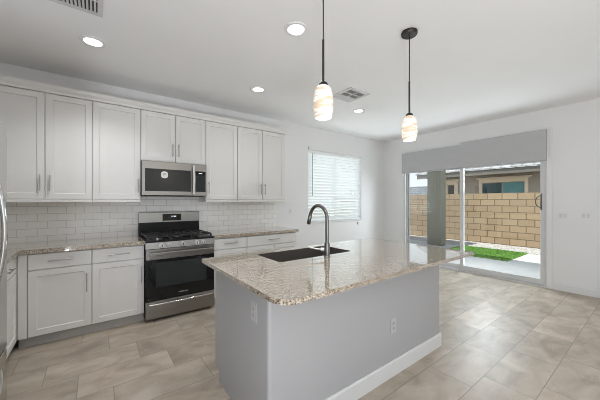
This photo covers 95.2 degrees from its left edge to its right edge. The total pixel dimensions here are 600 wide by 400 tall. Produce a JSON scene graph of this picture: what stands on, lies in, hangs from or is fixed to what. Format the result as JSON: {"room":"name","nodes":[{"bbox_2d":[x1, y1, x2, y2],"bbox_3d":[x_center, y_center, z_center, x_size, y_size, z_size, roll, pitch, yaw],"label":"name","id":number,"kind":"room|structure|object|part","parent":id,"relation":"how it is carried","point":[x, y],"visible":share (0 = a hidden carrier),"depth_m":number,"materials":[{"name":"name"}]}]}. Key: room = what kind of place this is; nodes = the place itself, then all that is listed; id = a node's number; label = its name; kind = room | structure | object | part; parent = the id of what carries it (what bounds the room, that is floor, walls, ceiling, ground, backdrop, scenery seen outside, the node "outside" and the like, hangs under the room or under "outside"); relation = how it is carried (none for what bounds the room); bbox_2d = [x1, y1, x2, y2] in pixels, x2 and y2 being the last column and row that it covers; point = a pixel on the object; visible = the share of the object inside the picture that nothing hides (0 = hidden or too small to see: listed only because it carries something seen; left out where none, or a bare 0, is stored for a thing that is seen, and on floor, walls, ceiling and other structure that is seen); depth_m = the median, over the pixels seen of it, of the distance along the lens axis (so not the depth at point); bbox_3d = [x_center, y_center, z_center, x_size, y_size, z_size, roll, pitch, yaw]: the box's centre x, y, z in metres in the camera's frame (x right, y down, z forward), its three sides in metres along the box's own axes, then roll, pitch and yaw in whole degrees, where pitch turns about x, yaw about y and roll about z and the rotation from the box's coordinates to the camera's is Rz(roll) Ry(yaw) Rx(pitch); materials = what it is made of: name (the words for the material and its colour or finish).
{"room":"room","nodes":[
{"label":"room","id":0,"kind":"room"},
{"bbox_2d":[0,62,383,246],"bbox_3d":[-0.757,-0.040,4.692,7.205,2.800,0.150,0,0,-37],"label":"wall","id":1,"kind":"structure","parent":0,"point":[298,138],"depth_m":5.20,"materials":[{"name":"paint"}]},
{"bbox_2d":[0,75,92,201],"bbox_3d":[-2.700,-0.592,2.921,0.776,1.210,0.360,0,0,-37],"label":"upper cabinet","id":2,"kind":"object","parent":1,"relation":"attached to","point":[49,128],"visible":1,"depth_m":2.81,"materials":[{"name":"paint"}]},
{"bbox_3d":[-2.775,-0.565,2.697,0.381,1.084,0.019,0,0,-37],"label":"door","id":3,"kind":"part","parent":2,"relation":"part of","materials":[{"name":"paint"}]},
{"bbox_3d":[-2.619,-1.157,2.813,0.776,0.081,0.059,0,0,-37],"label":"crown trim","id":4,"kind":"part","parent":2,"relation":"part of","materials":[{"name":"paint"}]},
{"bbox_3d":[-2.618,-0.002,2.812,0.775,0.029,0.024,0,0,-37],"label":"light rail","id":5,"kind":"part","parent":2,"relation":"part of","materials":[{"name":"paint"}]},
{"bbox_3d":[-2.464,-0.565,2.929,0.381,1.084,0.019,0,0,-37],"label":"door","id":6,"kind":"part","parent":2,"relation":"part of","materials":[{"name":"paint"}]},
{"bbox_2d":[92,93,140,201],"bbox_3d":[-2.203,-0.592,3.293,0.466,1.210,0.360,0,0,-37],"label":"upper cabinet","id":7,"kind":"object","parent":1,"relation":"attached to","point":[116,121],"visible":0.98,"depth_m":3.18,"materials":[{"name":"paint"}]},
{"bbox_3d":[-2.122,-1.157,3.185,0.466,0.081,0.059,0,0,-37],"label":"crown trim","id":8,"kind":"part","parent":7,"relation":"part of","materials":[{"name":"paint"}]},
{"bbox_3d":[-2.121,-0.002,3.184,0.466,0.029,0.024,0,0,-37],"label":"light rail","id":9,"kind":"part","parent":7,"relation":"part of","materials":[{"name":"paint"}]},
{"bbox_2d":[7,196,275,243],"bbox_3d":[-1.948,0.188,3.702,3.808,0.516,0.010,0,0,-37],"label":"backsplash","id":10,"kind":"structure","parent":1,"relation":"attached to","point":[27,221],"depth_m":3.39,"materials":[{"name":"tile"}]},
{"bbox_2d":[141,102,205,164],"bbox_3d":[-1.702,-0.848,3.667,0.780,0.699,0.360,0,0,-37],"label":"upper cabinet","id":11,"kind":"object","parent":1,"relation":"attached to","point":[168,134],"visible":0.94,"depth_m":3.52,"materials":[{"name":"paint"}]},
{"bbox_3d":[-1.778,-0.802,3.442,0.384,0.609,0.019,0,0,-37],"label":"door","id":12,"kind":"part","parent":11,"relation":"part of","materials":[{"name":"paint"}]},
{"bbox_3d":[-1.621,-1.157,3.559,0.780,0.081,0.059,0,0,-37],"label":"crown trim","id":13,"kind":"part","parent":11,"relation":"part of","materials":[{"name":"paint"}]},
{"bbox_2d":[141,160,206,196],"bbox_3d":[-1.674,-0.275,3.621,0.766,0.430,0.444,0,0,-37],"label":"microwave","id":14,"kind":"object","parent":11,"relation":"attached to","point":[158,178],"visible":1,"depth_m":3.47,"materials":[{"name":"silver metal"}]},
{"bbox_3d":[-1.392,-0.278,3.590,0.028,0.376,0.056,0,0,-37],"label":"handle","id":15,"kind":"part","parent":14,"relation":"part of","materials":[{"name":"silver metal"}]},
{"bbox_3d":[-1.332,-0.259,3.668,0.134,0.274,0.002,0,0,-37],"label":"control panel","id":16,"kind":"part","parent":14,"relation":"part of","materials":[{"name":"black glass"}]},
{"bbox_3d":[-1.465,-0.802,3.676,0.383,0.609,0.019,0,0,-37],"label":"door","id":17,"kind":"part","parent":11,"relation":"part of","materials":[{"name":"paint"}]},
{"bbox_2d":[199,114,237,201],"bbox_3d":[-1.202,-0.592,4.041,0.467,1.210,0.360,0,0,-37],"label":"upper cabinet","id":18,"kind":"object","parent":1,"relation":"attached to","point":[220,132],"visible":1,"depth_m":3.92,"materials":[{"name":"paint"}]},
{"bbox_3d":[-1.120,-0.002,3.932,0.466,0.029,0.024,0,0,-37],"label":"light rail","id":19,"kind":"part","parent":18,"relation":"part of","materials":[{"name":"paint"}]},
{"bbox_3d":[-1.121,-1.157,3.933,0.467,0.081,0.059,0,0,-37],"label":"crown trim","id":20,"kind":"part","parent":18,"relation":"part of","materials":[{"name":"paint"}]},
{"bbox_2d":[237,120,285,201],"bbox_3d":[-0.674,-0.592,4.436,0.849,1.210,0.360,0,0,-37],"label":"upper cabinet","id":21,"kind":"object","parent":1,"relation":"attached to","point":[260,148],"visible":0.98,"depth_m":4.30,"materials":[{"name":"paint"}]},
{"bbox_3d":[-0.764,-0.565,4.199,0.414,1.084,0.019,0,0,-37],"label":"door","id":22,"kind":"part","parent":21,"relation":"part of","materials":[{"name":"paint"}]},
{"bbox_3d":[-0.592,-0.002,4.326,0.848,0.029,0.024,0,0,-37],"label":"light rail","id":23,"kind":"part","parent":21,"relation":"part of","materials":[{"name":"paint"}]},
{"bbox_3d":[-0.593,-1.157,4.327,0.849,0.081,0.059,0,0,-37],"label":"crown trim","id":24,"kind":"part","parent":21,"relation":"part of","materials":[{"name":"paint"}]},
{"bbox_3d":[-0.424,-0.565,4.454,0.421,1.084,0.019,0,0,-37],"label":"door","id":25,"kind":"part","parent":21,"relation":"part of","materials":[{"name":"paint"}]},
{"bbox_2d":[311,161,362,222],"bbox_3d":[0.747,-0.284,5.790,1.590,1.422,0.152,0,0,-37],"label":"window","id":26,"kind":"structure","parent":1,"relation":"in","point":[331,161],"depth_m":5.80,"materials":[{"name":"paint"}]},
{"bbox_2d":[308,147,360,220],"bbox_3d":[0.757,-0.326,5.760,1.539,1.449,0.072,0,0,-37],"label":"window blind","id":27,"kind":"object","parent":26,"relation":"attached to","point":[324,182],"visible":0.83,"depth_m":5.74,"materials":[{"name":"white plastic"}]},
{"bbox_3d":[0.755,0.385,5.771,1.516,0.028,0.044,0,0,-37],"label":"rail","id":28,"kind":"part","parent":27,"relation":"part of","materials":[{"name":"white plastic"}]},
{"bbox_3d":[1.079,-0.280,5.973,0.003,1.310,0.003,0,0,-37],"label":"ladder cord","id":29,"kind":"part","parent":27,"relation":"part of","materials":[{"name":"white fabric"}]},
{"bbox_3d":[0.786,0.416,5.739,1.590,0.022,0.022,0,0,-37],"label":"sill","id":30,"kind":"part","parent":26,"relation":"part of","materials":[{"name":"paint"}]},
{"bbox_2d":[0,0,599,141],"bbox_3d":[1.484,-1.515,1.694,7.205,0.150,7.637,0,0,-37],"label":"ceiling","id":31,"kind":"structure","parent":0,"point":[472,61],"depth_m":2.65,"materials":[{"name":"paint"}]},
{"bbox_2d":[49,0,102,17],"bbox_3d":[-1.580,-1.433,1.868,0.385,0.013,0.375,0,0,-37],"label":"ceiling vent","id":32,"kind":"object","parent":31,"relation":"in","point":[94,7],"visible":1,"depth_m":2.00,"materials":[{"name":"metal"}]},
{"bbox_2d":[79,35,105,47],"bbox_3d":[-1.868,-1.435,2.471,0.196,0.010,0.196,0,0,-37],"label":"recessed light","id":33,"kind":"object","parent":31,"relation":"in","point":[92,41],"visible":1,"depth_m":2.46,"materials":[{"name":"paint"}]},
{"bbox_2d":[250,86,265,92],"bbox_3d":[-0.541,-1.435,3.528,0.196,0.010,0.196,0,0,-37],"label":"recessed light","id":34,"kind":"object","parent":31,"relation":"in","point":[257,89],"visible":1,"depth_m":3.52,"materials":[{"name":"paint"}]},
{"bbox_2d":[284,21,307,36],"bbox_3d":[-0.034,-1.435,2.292,0.196,0.010,0.196,0,0,-37],"label":"recessed light","id":35,"kind":"object","parent":31,"relation":"in","point":[296,29],"visible":1,"depth_m":2.28,"materials":[{"name":"paint"}]},
{"bbox_2d":[313,0,332,119],"bbox_3d":[0.149,-0.985,1.749,0.132,0.910,0.132,0,0,-37],"label":"pendant light","id":36,"kind":"object","parent":31,"relation":"hanging from","point":[323,96],"visible":1,"depth_m":1.71,"materials":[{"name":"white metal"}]},
{"bbox_3d":[0.149,-0.891,1.749,0.015,0.277,0.015,0,0,-37],"label":"rod","id":37,"kind":"part","parent":36,"relation":"part of","materials":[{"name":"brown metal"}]},
{"bbox_3d":[0.149,-0.632,1.749,0.129,0.205,0.129,0,0,-37],"label":"lamp shade","id":38,"kind":"part","parent":36,"relation":"part of","materials":[{"name":"white glass"}]},
{"bbox_2d":[316,116,329,119],"bbox_3d":[0.149,-0.534,1.749,0.095,0.003,0.095,0,0,-37],"label":"diffuser","id":39,"kind":"object","parent":36,"relation":"attached to","point":[317,117],"depth_m":1.75,"materials":[{"name":"beige glass"}]},
{"bbox_3d":[0.149,-1.220,1.749,0.008,0.380,0.008,0,0,-37],"label":"cord","id":40,"kind":"part","parent":36,"relation":"part of","materials":[{"name":"brown metal"}]},
{"bbox_2d":[333,87,369,102],"bbox_3d":[0.678,-1.433,3.715,0.365,0.012,0.370,0,0,-37],"label":"ceiling vent","id":41,"kind":"object","parent":31,"relation":"in","point":[351,94],"visible":0.99,"depth_m":3.70,"materials":[{"name":"metal"}]},
{"bbox_2d":[353,109,364,112],"bbox_3d":[0.934,-1.435,4.362,0.196,0.010,0.196,0,0,-37],"label":"recessed light","id":42,"kind":"object","parent":31,"relation":"in","point":[354,110],"visible":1,"depth_m":4.34,"materials":[{"name":"paint"}]},
{"bbox_2d":[401,27,417,141],"bbox_3d":[0.933,-0.979,2.335,0.132,0.922,0.132,0,0,-37],"label":"pendant light","id":43,"kind":"object","parent":31,"relation":"hanging from","point":[409,130],"visible":1,"depth_m":2.30,"materials":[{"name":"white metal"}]},
{"bbox_3d":[0.933,-0.879,2.335,0.015,0.277,0.015,0,0,-37],"label":"rod","id":44,"kind":"part","parent":43,"relation":"part of","materials":[{"name":"brown metal"}]},
{"bbox_3d":[0.933,-0.621,2.335,0.129,0.205,0.129,0,0,-37],"label":"lamp shade","id":45,"kind":"part","parent":43,"relation":"part of","materials":[{"name":"white glass"}]},
{"bbox_3d":[0.933,-1.214,2.335,0.008,0.392,0.008,0,0,-37],"label":"cord","id":46,"kind":"part","parent":43,"relation":"part of","materials":[{"name":"brown metal"}]},
{"bbox_2d":[7,267,599,399],"bbox_3d":[1.484,1.420,1.694,7.205,0.120,7.637,0,0,-37],"label":"floor","id":47,"kind":"structure","parent":0,"point":[502,339],"depth_m":2.35,"materials":[{"name":"tile"}]},
{"bbox_2d":[0,123,7,399],"bbox_3d":[-1.623,0.474,0.869,0.899,1.732,0.895,0,0,-37],"label":"refrigerator","id":48,"kind":"object","parent":47,"relation":"on","point":[3,139],"visible":1,"depth_m":1.40,"materials":[{"name":"metal"}]},
{"bbox_3d":[-1.294,0.855,1.118,0.072,0.022,0.706,0,0,-37],"label":"handle","id":49,"kind":"part","parent":48,"relation":"part of","materials":[{"name":"silver metal"}]},
{"bbox_3d":[-1.330,1.042,1.091,0.065,0.525,0.890,0,0,-37],"label":"freezer drawer","id":50,"kind":"part","parent":48,"relation":"part of","materials":[{"name":"metal"}]},
{"bbox_3d":[-1.409,0.145,1.272,0.072,0.686,0.022,0,0,-37],"label":"handle","id":51,"kind":"part","parent":48,"relation":"part of","materials":[{"name":"silver metal"}]},
{"bbox_2d":[6,256,17,356],"bbox_3d":[-2.609,0.922,2.005,0.719,0.876,1.936,0,0,-37],"label":"base cabinet","id":52,"kind":"object","parent":47,"relation":"on","point":[12,266],"visible":0.46,"depth_m":2.34,"materials":[{"name":"paint"}]},
{"bbox_3d":[-2.346,0.952,2.179,0.019,0.608,0.634,0,0,-37],"label":"door","id":53,"kind":"part","parent":52,"relation":"part of","materials":[{"name":"paint"}]},
{"bbox_3d":[-2.346,0.567,2.179,0.019,0.142,0.634,0,0,-37],"label":"drawer","id":54,"kind":"part","parent":52,"relation":"part of","materials":[{"name":"paint"}]},
{"bbox_2d":[7,235,144,263],"bbox_3d":[-2.217,0.465,2.292,1.689,0.038,1.926,0,0,-37],"label":"countertop","id":55,"kind":"structure","parent":52,"relation":"on","point":[14,250],"depth_m":2.81,"materials":[{"name":"stone"}]},
{"bbox_2d":[18,249,91,348],"bbox_3d":[-2.515,0.922,2.869,0.535,0.876,0.664,0,0,-37],"label":"base cabinet","id":56,"kind":"object","parent":47,"relation":"on","point":[55,288],"visible":0.94,"depth_m":2.63,"materials":[{"name":"paint"}]},
{"bbox_3d":[-2.317,0.567,2.659,0.463,0.142,0.019,0,0,-37],"label":"drawer","id":57,"kind":"part","parent":56,"relation":"part of","materials":[{"name":"paint"}]},
{"bbox_3d":[-2.317,0.952,2.659,0.463,0.608,0.019,0,0,-37],"label":"door","id":58,"kind":"part","parent":56,"relation":"part of","materials":[{"name":"paint"}]},
{"bbox_3d":[-2.300,0.563,2.637,0.190,0.011,0.035,0,0,-37],"label":"handle","id":59,"kind":"part","parent":56,"relation":"part of","materials":[{"name":"silver metal"}]},
{"bbox_2d":[92,244,143,331],"bbox_3d":[-2.112,0.922,3.170,0.467,0.876,0.664,0,0,-37],"label":"base cabinet","id":60,"kind":"object","parent":47,"relation":"on","point":[117,272],"visible":0.98,"depth_m":2.93,"materials":[{"name":"paint"}]},
{"bbox_3d":[-1.940,0.567,2.940,0.461,0.142,0.019,0,0,-37],"label":"drawer","id":61,"kind":"part","parent":60,"relation":"part of","materials":[{"name":"paint"}]},
{"bbox_2d":[138,211,213,320],"bbox_3d":[-1.582,0.755,3.499,0.768,1.210,0.750,0,0,-37],"label":"gas range","id":62,"kind":"object","parent":47,"relation":"on","point":[176,279],"visible":0.98,"depth_m":3.27,"materials":[{"name":"silver metal"}]},
{"bbox_3d":[-1.788,0.216,3.773,0.763,0.132,0.062,0,0,-37],"label":"backguard trim","id":63,"kind":"part","parent":62,"relation":"part of","materials":[{"name":"metal"}]},
{"bbox_2d":[139,233,213,242],"bbox_3d":[-1.581,0.442,3.497,0.768,0.049,0.630,0,0,-37],"label":"cooktop","id":64,"kind":"object","parent":62,"relation":"in","point":[147,237],"depth_m":3.31,"materials":[{"name":"metal"}]},
{"bbox_3d":[-1.408,1.227,3.265,0.763,0.194,0.046,0,0,-37],"label":"storage drawer","id":65,"kind":"part","parent":62,"relation":"part of","materials":[{"name":"metal"}]},
{"bbox_3d":[-1.408,0.834,3.266,0.763,0.580,0.044,0,0,-37],"label":"oven door","id":66,"kind":"part","parent":62,"relation":"part of","materials":[{"name":"black glass"}]},
{"bbox_3d":[-1.407,0.502,3.265,0.767,0.071,0.049,0,0,-37],"label":"control panel","id":67,"kind":"part","parent":62,"relation":"part of","materials":[{"name":"metal"}]},
{"bbox_3d":[-1.383,1.160,3.232,0.708,0.022,0.037,0,0,-37],"label":"handle","id":68,"kind":"part","parent":62,"relation":"part of","materials":[{"name":"silver metal"}]},
{"bbox_3d":[-1.375,0.592,3.222,0.707,0.032,0.058,0,0,-37],"label":"handle","id":69,"kind":"part","parent":62,"relation":"part of","materials":[{"name":"metal"}]},
{"bbox_2d":[214,236,246,303],"bbox_3d":[-1.111,0.922,3.918,0.478,0.876,0.664,0,0,-37],"label":"base cabinet","id":70,"kind":"object","parent":47,"relation":"on","point":[229,245],"visible":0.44,"depth_m":3.67,"materials":[{"name":"paint"}]},
{"bbox_3d":[-0.939,0.567,3.688,0.472,0.142,0.019,0,0,-37],"label":"drawer","id":71,"kind":"part","parent":70,"relation":"part of","materials":[{"name":"paint"}]},
{"bbox_2d":[246,232,295,252],"bbox_3d":[-0.574,0.922,4.319,0.858,0.876,0.664,0,0,-37],"label":"base cabinet","id":72,"kind":"object","parent":47,"relation":"on","point":[265,242],"visible":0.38,"depth_m":4.05,"materials":[{"name":"paint"}]},
{"bbox_2d":[208,226,298,238],"bbox_3d":[-0.758,0.465,4.186,1.372,0.038,0.639,0,0,-37],"label":"countertop","id":73,"kind":"structure","parent":72,"relation":"on","point":[226,233],"depth_m":4.01,"materials":[{"name":"stone"}]},
{"bbox_3d":[-0.569,0.952,3.965,0.436,0.608,0.019,0,0,-37],"label":"door","id":74,"kind":"part","parent":72,"relation":"part of","materials":[{"name":"paint"}]},
{"bbox_3d":[-0.225,0.952,4.222,0.408,0.608,0.019,0,0,-37],"label":"door","id":75,"kind":"part","parent":72,"relation":"part of","materials":[{"name":"paint"}]},
{"bbox_2d":[215,265,441,399],"bbox_3d":[0.324,0.916,2.368,1.864,0.888,0.873,0,0,-37],"label":"kitchen island","id":76,"kind":"object","parent":47,"relation":"on","point":[338,346],"visible":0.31,"depth_m":1.84,"materials":[{"name":"paint"}]},
{"bbox_3d":[-0.471,0.877,2.262,0.456,0.758,0.019,0,0,-37],"label":"door","id":77,"kind":"part","parent":76,"relation":"part of","materials":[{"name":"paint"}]},
{"bbox_3d":[0.096,0.866,2.662,1.850,0.788,0.018,0,0,-37],"label":"frame","id":78,"kind":"part","parent":76,"relation":"part of","materials":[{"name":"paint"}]},
{"bbox_2d":[251,300,256,322],"bbox_3d":[-0.269,0.645,1.597,0.009,0.116,0.072,0,0,-37],"label":"wall outlet","id":79,"kind":"object","parent":76,"relation":"attached to","point":[253,304],"visible":1,"depth_m":1.59,"materials":[{"name":"white plastic"}]},
{"bbox_2d":[252,305,254,317],"bbox_3d":[-0.271,0.645,1.595,0.003,0.067,0.033,0,0,-37],"label":"receptacle","id":80,"kind":"object","parent":79,"relation":"attached to","point":[253,306],"depth_m":1.59,"materials":[{"name":"white plastic"}]},
{"bbox_2d":[202,238,473,304],"bbox_3d":[0.385,0.459,2.260,2.016,0.026,1.144,0,0,-37],"label":"island countertop","id":81,"kind":"structure","parent":76,"relation":"on","point":[367,261],"depth_m":1.86,"materials":[{"name":"stone"}]},
{"bbox_2d":[258,246,348,261],"bbox_3d":[0.047,0.556,2.367,0.768,0.215,0.384,0,0,-37],"label":"sink","id":82,"kind":"object","parent":81,"relation":"in","point":[282,256],"visible":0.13,"depth_m":2.54,"materials":[{"name":"metal"}]},
{"bbox_2d":[307,204,330,256],"bbox_3d":[0.122,0.235,2.260,0.124,0.422,0.281,0,0,-37],"label":"faucet","id":83,"kind":"object","parent":81,"relation":"on","point":[326,249],"visible":1,"depth_m":2.18,"materials":[{"name":"metal"}]},
{"bbox_3d":[0.591,1.300,2.031,1.840,0.120,0.014,0,0,-37],"label":"baseboard","id":84,"kind":"part","parent":76,"relation":"part of","materials":[{"name":"paint"}]},
{"bbox_2d":[390,317,395,333],"bbox_3d":[0.731,0.972,2.139,0.072,0.116,0.009,0,0,-37],"label":"wall outlet","id":85,"kind":"object","parent":76,"relation":"attached to","point":[393,320],"visible":1,"depth_m":2.13,"materials":[{"name":"white plastic"}]},
{"bbox_2d":[384,98,599,290],"bbox_3d":[4.309,-0.040,3.805,0.150,2.800,7.337,0,0,-37],"label":"wall","id":86,"kind":"structure","parent":0,"point":[576,126],"depth_m":4.14,"materials":[{"name":"paint"}]},
{"bbox_2d":[402,145,460,174],"bbox_3d":[2.717,-0.838,5.748,0.074,0.469,1.244,0,0,-37],"label":"roller blind","id":87,"kind":"object","parent":86,"relation":"attached to","point":[446,158],"visible":0.98,"depth_m":5.66,"materials":[{"name":"fabric"}]},
{"bbox_2d":[404,161,545,287],"bbox_3d":[3.151,0.160,5.301,0.155,2.400,2.480,0,0,-37],"label":"door","id":88,"kind":"structure","parent":86,"relation":"in","point":[461,267],"depth_m":4.94,"materials":[{"name":"white metal"}]},
{"bbox_3d":[2.825,0.169,5.799,0.035,2.314,1.218,0,0,-37],"label":"fixed panel","id":89,"kind":"part","parent":88,"relation":"part of","materials":[{"name":"clear glass"}]},
{"bbox_3d":[3.491,0.169,4.821,0.035,2.314,1.256,0,0,-37],"label":"sliding panel","id":90,"kind":"part","parent":88,"relation":"part of","materials":[{"name":"clear glass"}]},
{"bbox_3d":[3.793,0.010,4.354,0.089,0.260,0.021,0,0,29],"label":"handle","id":91,"kind":"part","parent":88,"relation":"part of","materials":[{"name":"black metal"}]},
{"bbox_2d":[460,129,546,168],"bbox_3d":[3.458,-0.857,4.747,0.084,0.507,1.240,0,0,-37],"label":"roller blind","id":92,"kind":"object","parent":86,"relation":"attached to","point":[527,147],"visible":1,"depth_m":4.64,"materials":[{"name":"fabric"}]},
{"bbox_2d":[546,127,551,288],"bbox_3d":[3.871,0.110,4.250,0.020,2.500,0.066,0,0,-37],"label":"trim","id":93,"kind":"structure","parent":86,"relation":"attached to","point":[549,130],"depth_m":4.24,"materials":[{"name":"paint"}]},
{"bbox_2d":[558,212,567,219],"bbox_3d":[3.967,0.223,4.132,0.008,0.116,0.118,0,0,-37],"label":"light switch","id":94,"kind":"object","parent":86,"relation":"attached to","point":[561,215],"visible":1,"depth_m":4.12,"materials":[{"name":"plastic"}]},
{"bbox_2d":[552,283,599,297],"bbox_3d":[5.167,1.310,2.522,0.014,0.100,4.254,0,0,-37],"label":"baseboard","id":95,"kind":"structure","parent":86,"relation":"attached to","point":[571,289],"depth_m":4.01,"materials":[{"name":"paint"}]},
{"bbox_2d":[580,212,591,219],"bbox_3d":[4.112,0.215,3.937,0.008,0.116,0.118,0,0,-37],"label":"light switch","id":96,"kind":"object","parent":86,"relation":"attached to","point":[583,215],"visible":1,"depth_m":3.94,"materials":[{"name":"plastic"}]},
{"label":"outside","id":97,"kind":"structure","parent":0,"visible":0},
{"bbox_2d":[308,209,355,216],"bbox_3d":[8.010,1.580,5.986,100.000,0.160,80.000,0,0,-37],"label":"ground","id":98,"kind":"structure","parent":97,"point":[335,209],"depth_m":32.93,"materials":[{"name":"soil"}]},
{"bbox_2d":[334,186,426,212],"bbox_3d":[12.192,0.004,30.459,9.200,2.989,14.600,0,0,-37],"label":"house","id":99,"kind":"structure","parent":98,"relation":"on","point":[420,190],"depth_m":27.17,"materials":[{"name":"beige paint"}]},
{"bbox_2d":[410,192,539,248],"bbox_3d":[6.754,0.624,8.168,0.200,1.751,13.000,0,0,-37],"label":"wall","id":100,"kind":"structure","parent":98,"relation":"on","point":[511,219],"depth_m":8.82,"materials":[{"name":"beige brick"}]},
{"bbox_2d":[410,239,539,278],"bbox_3d":[4.441,1.426,6.440,3.215,0.108,13.000,0,0,-37],"label":"patio slab","id":101,"kind":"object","parent":98,"relation":"on","point":[528,265],"visible":0.22,"depth_m":6.01,"materials":[{"name":"concrete"}]},
{"bbox_2d":[314,157,445,245],"bbox_3d":[2.233,-0.084,9.253,3.044,2.912,4.250,0,0,-37],"label":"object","id":102,"kind":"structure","parent":101,"relation":"on","point":[436,180],"depth_m":8.45,"materials":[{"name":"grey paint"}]},
{"bbox_2d":[450,245,527,261],"bbox_3d":[4.842,1.349,7.286,1.543,0.046,1.583,0,0,-37],"label":"turf","id":103,"kind":"structure","parent":101,"relation":"on","point":[495,254],"depth_m":7.03,"materials":[{"name":"green plant"}]},
{"bbox_2d":[410,235,539,254],"bbox_3d":[6.201,1.434,7.755,1.178,0.132,13.000,0,0,-37],"label":"gravel bed","id":104,"kind":"object","parent":98,"relation":"on","point":[535,251],"visible":0.22,"depth_m":8.42,"materials":[{"name":"beige gravel"}]},
{"bbox_2d":[416,162,539,193],"bbox_3d":[13.020,-0.871,10.292,8.420,4.739,13.700,0,0,-37],"label":"house","id":105,"kind":"structure","parent":98,"relation":"on","point":[521,177],"depth_m":10.91,"materials":[{"name":"beige paint"}]},
{"bbox_3d":[6.891,-0.225,12.478,0.019,0.970,0.240,0,0,-37],"label":"pane","id":106,"kind":"part","parent":105,"relation":"part of","materials":[{"name":"grey glass"}]},
{"bbox_3d":[7.852,-0.233,11.192,0.019,0.985,0.650,0,0,-37],"label":"pane","id":107,"kind":"part","parent":105,"relation":"part of","materials":[{"name":"teal glass"}]},
{"bbox_3d":[8.277,-0.233,10.624,0.019,0.985,0.650,0,0,-37],"label":"pane","id":108,"kind":"part","parent":105,"relation":"part of","materials":[{"name":"teal glass"}]}
]}

